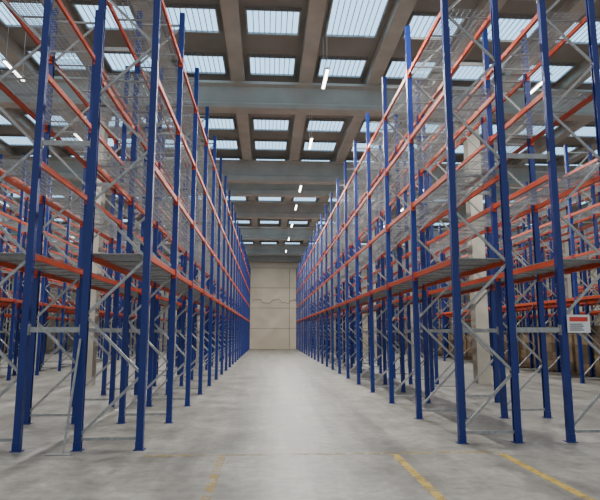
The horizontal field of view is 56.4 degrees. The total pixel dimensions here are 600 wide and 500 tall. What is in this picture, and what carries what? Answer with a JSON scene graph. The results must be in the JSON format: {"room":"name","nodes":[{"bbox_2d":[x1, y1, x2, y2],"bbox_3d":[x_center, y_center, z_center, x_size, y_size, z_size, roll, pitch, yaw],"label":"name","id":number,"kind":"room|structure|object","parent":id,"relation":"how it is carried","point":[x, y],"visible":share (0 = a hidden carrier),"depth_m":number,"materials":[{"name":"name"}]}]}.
{"room":"warehouse","nodes":[
{"label":"warehouse","id":0,"kind":"room"},
{"bbox_2d":[0,239,16,350],"bbox_3d":[-29.200,0.792,35.138,0.312,12.500,61.000,0,-8,-3],"label":"wall","id":1,"kind":"structure","parent":0,"point":[5,239],"depth_m":58.28,"materials":[{"name":"grey concrete"}]},
{"bbox_2d":[46,254,470,348],"bbox_3d":[-3.359,5.476,66.860,55.600,12.500,0.550,0,-8,-3],"label":"wall","id":2,"kind":"structure","parent":0,"point":[272,325],"depth_m":66.65,"materials":[{"name":"beige concrete"}]},
{"bbox_2d":[0,349,599,499],"bbox_3d":[-1.256,6.429,29.859,55.000,0.203,73.000,0,-8,-3],"label":"floor","id":3,"kind":"structure","parent":0,"point":[278,424],"depth_m":9.88,"materials":[{"name":"concrete"}]},
{"bbox_2d":[0,241,75,355],"bbox_3d":[-22.950,2.539,36.358,2.020,9.400,55.980,0,-8,-3],"label":"rack","id":4,"kind":"object","parent":3,"relation":"on","point":[11,278],"visible":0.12,"depth_m":47.43,"materials":[{"name":"metal"}]},
{"bbox_2d":[35,215,53,359],"bbox_3d":[-18.791,2.649,41.040,0.700,10.550,0.600,0,-8,-3],"label":"concrete column","id":5,"kind":"structure","parent":3,"relation":"on","point":[45,215],"depth_m":40.64,"materials":[{"name":"beige concrete"}]},
{"bbox_2d":[0,227,101,358],"bbox_3d":[-21.387,2.552,36.447,1.170,9.400,55.980,0,-8,-3],"label":"rack","id":6,"kind":"object","parent":3,"relation":"on","point":[67,318],"visible":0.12,"depth_m":49.75,"materials":[{"name":"metal"}]},
{"bbox_2d":[45,339,81,455],"bbox_3d":[-3.790,2.342,9.024,0.400,1.802,0.305,0,-8,-3],"label":"bar","id":7,"kind":"object","parent":3,"relation":"on","point":[79,343],"visible":1,"depth_m":9.00,"materials":[{"name":"metal"}]},
{"bbox_2d":[0,181,160,367],"bbox_3d":[-14.564,2.609,36.837,2.020,9.400,55.980,0,-8,-3],"label":"rack","id":8,"kind":"object","parent":3,"relation":"on","point":[60,257],"visible":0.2,"depth_m":33.33,"materials":[{"name":"metal"}]},
{"bbox_2d":[0,154,167,380],"bbox_3d":[-13.001,2.622,36.926,1.170,9.400,55.980,0,-8,-3],"label":"rack","id":9,"kind":"object","parent":3,"relation":"on","point":[5,217],"visible":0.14,"depth_m":26.07,"materials":[{"name":"metal"}]},
{"bbox_2d":[86,107,111,385],"bbox_3d":[-7.821,-0.273,21.253,0.700,10.550,0.600,0,-8,-3],"label":"concrete column","id":10,"kind":"structure","parent":3,"relation":"on","point":[98,241],"depth_m":20.88,"materials":[{"name":"beige concrete"}]},
{"bbox_2d":[0,0,234,451],"bbox_3d":[-6.283,2.679,37.309,1.990,9.400,55.980,0,-8,-3],"label":"rack","id":11,"kind":"object","parent":3,"relation":"on","point":[35,266],"visible":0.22,"depth_m":12.37,"materials":[{"name":"metal"}]},
{"bbox_2d":[147,179,154,367],"bbox_3d":[-8.414,1.229,31.425,0.700,10.550,0.600,0,-8,-3],"label":"concrete column","id":12,"kind":"structure","parent":3,"relation":"on","point":[154,179],"depth_m":30.83,"materials":[{"name":"beige concrete"}]},
{"bbox_2d":[70,0,250,451],"bbox_3d":[-4.735,2.692,37.397,1.170,9.400,55.980,0,-8,-3],"label":"rack","id":13,"kind":"object","parent":3,"relation":"on","point":[146,267],"visible":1,"depth_m":12.93,"materials":[{"name":"metal"}]},
{"bbox_2d":[174,252,178,358],"bbox_3d":[-9.007,2.731,41.598,0.700,10.550,0.600,0,-8,-3],"label":"concrete column","id":14,"kind":"structure","parent":3,"relation":"on","point":[178,252],"depth_m":40.87,"materials":[{"name":"grey concrete"}]},
{"bbox_2d":[196,249,199,353],"bbox_3d":[-9.600,4.233,51.770,0.700,10.550,0.600,0,-8,-3],"label":"concrete column","id":15,"kind":"structure","parent":3,"relation":"on","point":[199,249],"depth_m":51.21,"materials":[{"name":"grey concrete"}]},
{"bbox_2d":[372,225,376,358],"bbox_3d":[5.769,2.856,42.441,0.700,10.550,0.600,0,-8,-3],"label":"concrete column","id":16,"kind":"structure","parent":3,"relation":"on","point":[373,231],"depth_m":41.84,"materials":[{"name":"beige concrete"}]},
{"bbox_2d":[402,184,413,366],"bbox_3d":[6.362,1.353,32.268,0.700,10.550,0.600,0,-8,-3],"label":"concrete column","id":17,"kind":"structure","parent":3,"relation":"on","point":[408,198],"depth_m":31.78,"materials":[{"name":"beige concrete"}]},
{"bbox_2d":[296,0,561,443],"bbox_3d":[2.114,2.786,38.036,1.980,9.400,55.980,0,-8,-3],"label":"rack","id":18,"kind":"object","parent":3,"relation":"on","point":[453,269],"visible":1,"depth_m":15.11,"materials":[{"name":"metal"}]},
{"bbox_2d":[449,245,452,333],"bbox_3d":[14.560,4.437,53.148,0.700,10.550,0.600,0,-8,-3],"label":"concrete column","id":19,"kind":"structure","parent":3,"relation":"on","point":[449,245],"depth_m":52.90,"materials":[{"name":"beige concrete"}]},
{"bbox_2d":[313,0,599,442],"bbox_3d":[3.656,2.799,38.124,1.170,9.400,55.980,0,-8,-3],"label":"rack","id":20,"kind":"object","parent":3,"relation":"on","point":[557,267],"visible":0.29,"depth_m":13.03,"materials":[{"name":"metal"}]},
{"bbox_2d":[567,315,590,332],"bbox_3d":[5.013,1.326,10.074,0.420,0.320,0.015,0,-8,-3],"label":"sign","id":21,"kind":"object","parent":20,"relation":"attached to","point":[575,323],"visible":1,"depth_m":10.07,"materials":[{"name":"white paint"}]},
{"bbox_2d":[459,116,491,383],"bbox_3d":[6.955,-0.149,22.095,0.700,10.550,0.600,0,-8,-3],"label":"concrete column","id":22,"kind":"structure","parent":3,"relation":"on","point":[476,246],"depth_m":21.65,"materials":[{"name":"beige concrete"}]},
{"bbox_2d":[380,145,599,383],"bbox_3d":[10.705,2.859,38.526,2.070,9.400,55.980,0,-8,-3],"label":"rack","id":23,"kind":"object","parent":3,"relation":"on","point":[588,167],"visible":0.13,"depth_m":24.87,"materials":[{"name":"metal"}]},
{"bbox_2d":[385,166,599,376],"bbox_3d":[12.292,2.872,38.616,1.170,9.400,55.980,0,-8,-3],"label":"rack","id":24,"kind":"object","parent":3,"relation":"on","point":[579,198],"visible":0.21,"depth_m":28.46,"materials":[{"name":"metal"}]},
{"bbox_2d":[395,325,599,377],"bbox_3d":[12.293,6.417,38.032,1.005,2.215,55.360,0,-8,-3],"label":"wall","id":25,"kind":"structure","parent":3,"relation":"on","point":[523,352],"depth_m":27.70,"materials":[{"name":"wood"}]},
{"bbox_2d":[439,222,599,334],"bbox_3d":[19.191,2.930,39.010,2.070,9.400,55.980,0,-8,-3],"label":"rack","id":26,"kind":"object","parent":3,"relation":"on","point":[580,286],"visible":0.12,"depth_m":42.90,"materials":[{"name":"metal"}]},
{"bbox_2d":[461,226,599,334],"bbox_3d":[20.778,2.943,39.100,1.170,9.400,55.980,0,-8,-3],"label":"rack","id":27,"kind":"object","parent":3,"relation":"on","point":[587,246],"visible":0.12,"depth_m":44.68,"materials":[{"name":"metal"}]},
{"bbox_2d":[558,193,572,314],"bbox_3d":[15.746,1.432,32.803,0.700,10.550,0.600,0,-8,-3],"label":"concrete column","id":28,"kind":"structure","parent":3,"relation":"on","point":[565,248],"depth_m":32.71,"materials":[{"name":"beige concrete"}]},
{"bbox_2d":[0,0,599,243],"bbox_3d":[-1.746,-4.646,40.073,55.600,0.300,56.000,0,-8,-3],"label":"ceiling","id":29,"kind":"structure","parent":0,"point":[193,42],"depth_m":20.81,"materials":[{"name":"beige concrete"}]},
{"bbox_2d":[1,51,12,68],"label":"strip light","id":30,"kind":"object","parent":29,"relation":"hanging from","point":[7,63],"depth_m":17.69,"materials":[{"name":"white paint"}]},
{"bbox_2d":[13,69,25,81],"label":"strip light","id":31,"kind":"object","parent":29,"relation":"hanging from","point":[15,70],"depth_m":18.49,"materials":[{"name":"white paint"}]},
{"bbox_2d":[0,0,599,244],"bbox_3d":[-2.148,-4.434,40.069,50.400,0.120,51.120,0,-8,-3],"label":"windows","id":32,"kind":"structure","parent":29,"relation":"attached to","point":[346,18],"depth_m":21.32,"materials":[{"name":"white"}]},
{"bbox_2d":[0,0,599,244],"bbox_3d":[-2.145,-4.293,39.997,51.820,0.420,56.000,0,-8,-3],"label":"ceiling beams","id":33,"kind":"structure","parent":29,"relation":"attached to","point":[401,10],"depth_m":21.01,"materials":[{"name":"beige concrete"}]},
{"bbox_2d":[308,115,312,148],"bbox_3d":[0.474,-5.702,25.373,0.140,1.895,1.500,0,-8,-3],"label":"strip light","id":34,"kind":"object","parent":29,"relation":"hanging from","point":[311,137],"visible":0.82,"depth_m":25.13,"materials":[{"name":"white paint"}]},
{"bbox_2d":[321,67,329,88],"bbox_3d":[0.848,-6.650,18.953,0.140,1.895,1.500,0,-8,-3],"label":"strip light","id":35,"kind":"object","parent":29,"relation":"hanging from","point":[326,72],"visible":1,"depth_m":18.71,"materials":[{"name":"white paint"}]},
{"bbox_2d":[528,49,551,93],"bbox_3d":[8.216,-6.588,19.373,0.140,1.895,1.500,0,-8,-3],"label":"strip light","id":36,"kind":"object","parent":29,"relation":"hanging from","point":[539,83],"visible":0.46,"depth_m":19.40,"materials":[{"name":"white paint"}]},
{"bbox_2d":[512,223,599,334],"bbox_3d":[25.996,1.256,38.287,0.312,12.500,61.000,0,-8,-3],"label":"wall","id":37,"kind":"structure","parent":0,"point":[576,226],"depth_m":50.67,"materials":[{"name":"beige concrete"}]},
{"bbox_2d":[0,75,599,255],"bbox_3d":[-1.622,-3.787,37.776,55.000,1.230,52.100,0,-8,-3],"label":"beam","id":38,"kind":"structure","parent":37,"relation":"attached to","point":[245,178],"depth_m":32.17,"materials":[{"name":"grey concrete"}]}
]}

